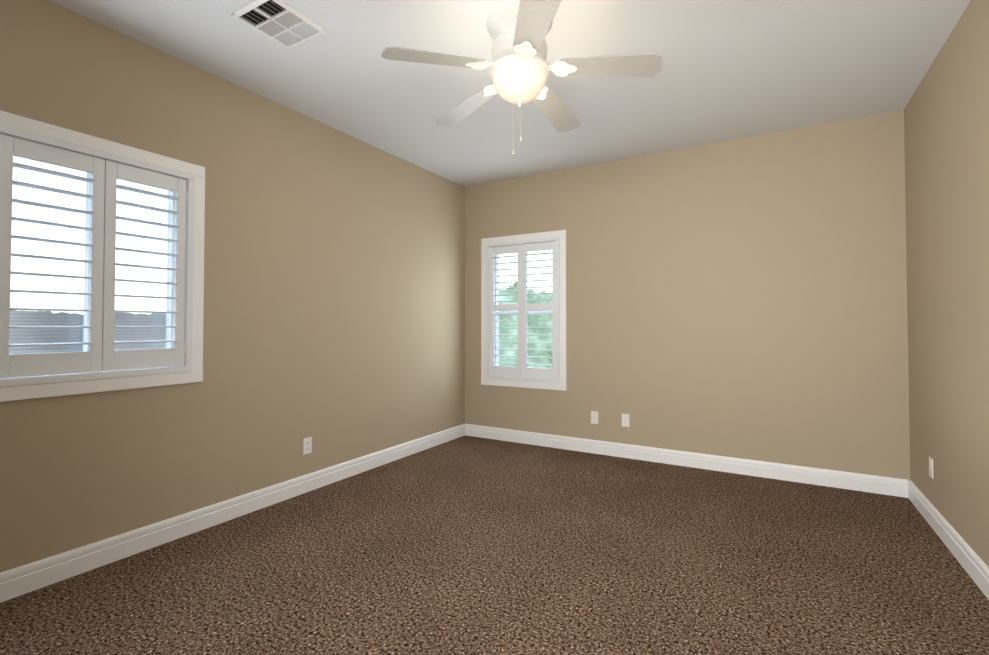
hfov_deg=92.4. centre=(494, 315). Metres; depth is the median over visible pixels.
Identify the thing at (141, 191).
louvers
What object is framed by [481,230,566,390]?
window
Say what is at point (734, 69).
ceiling
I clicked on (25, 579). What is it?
baseboard
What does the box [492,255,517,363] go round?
louvers
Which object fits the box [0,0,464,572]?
wall
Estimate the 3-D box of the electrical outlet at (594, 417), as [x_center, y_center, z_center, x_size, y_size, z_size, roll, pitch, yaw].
[0.930,0.952,4.405,0.070,0.115,0.013,-1,-1,30]
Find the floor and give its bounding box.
[0,435,988,654]
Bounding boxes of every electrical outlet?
[303,437,311,454]
[591,411,597,423]
[622,414,628,426]
[929,457,932,478]
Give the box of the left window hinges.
[183,192,187,353]
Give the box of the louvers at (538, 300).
[525,252,552,365]
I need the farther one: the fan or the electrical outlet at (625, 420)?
the electrical outlet at (625, 420)
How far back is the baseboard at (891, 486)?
3.90 m
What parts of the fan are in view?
blade, blade, lamp shade, chain, blade, blade, blade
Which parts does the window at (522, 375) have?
panel, back window sash, glass, panel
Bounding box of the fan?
[381,0,662,154]
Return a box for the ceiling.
[49,0,970,186]
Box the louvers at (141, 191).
[114,184,179,343]
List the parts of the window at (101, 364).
panel, glass, left window sash, panel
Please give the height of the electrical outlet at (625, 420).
0.115 m
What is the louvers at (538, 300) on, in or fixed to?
attached to the window at (522, 375)
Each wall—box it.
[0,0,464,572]
[465,110,909,485]
[904,0,988,566]
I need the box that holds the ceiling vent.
[231,0,326,48]
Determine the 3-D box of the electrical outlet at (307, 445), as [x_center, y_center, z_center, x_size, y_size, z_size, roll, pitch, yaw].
[-1.339,0.937,3.400,0.008,0.115,0.070,-1,-1,30]
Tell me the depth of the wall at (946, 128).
2.47 m
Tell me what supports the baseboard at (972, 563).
attached to the wall at (946, 128)
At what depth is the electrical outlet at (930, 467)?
2.82 m
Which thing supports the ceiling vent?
in the ceiling
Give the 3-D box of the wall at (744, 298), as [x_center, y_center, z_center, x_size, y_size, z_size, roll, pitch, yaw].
[1.319,-0.070,4.310,3.700,2.700,0.180,-1,-1,30]
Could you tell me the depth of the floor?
2.26 m
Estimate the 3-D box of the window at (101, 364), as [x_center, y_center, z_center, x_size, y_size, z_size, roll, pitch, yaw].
[-2.024,-0.249,2.410,0.210,1.260,0.960,-1,-1,30]
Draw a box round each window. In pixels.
[0,110,204,401]
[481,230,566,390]
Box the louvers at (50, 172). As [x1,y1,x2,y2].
[9,162,95,346]
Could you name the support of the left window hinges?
attached to the window at (101, 364)
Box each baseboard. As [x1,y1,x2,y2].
[0,424,464,602]
[465,424,907,497]
[908,480,988,599]
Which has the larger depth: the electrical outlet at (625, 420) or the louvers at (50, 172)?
the electrical outlet at (625, 420)

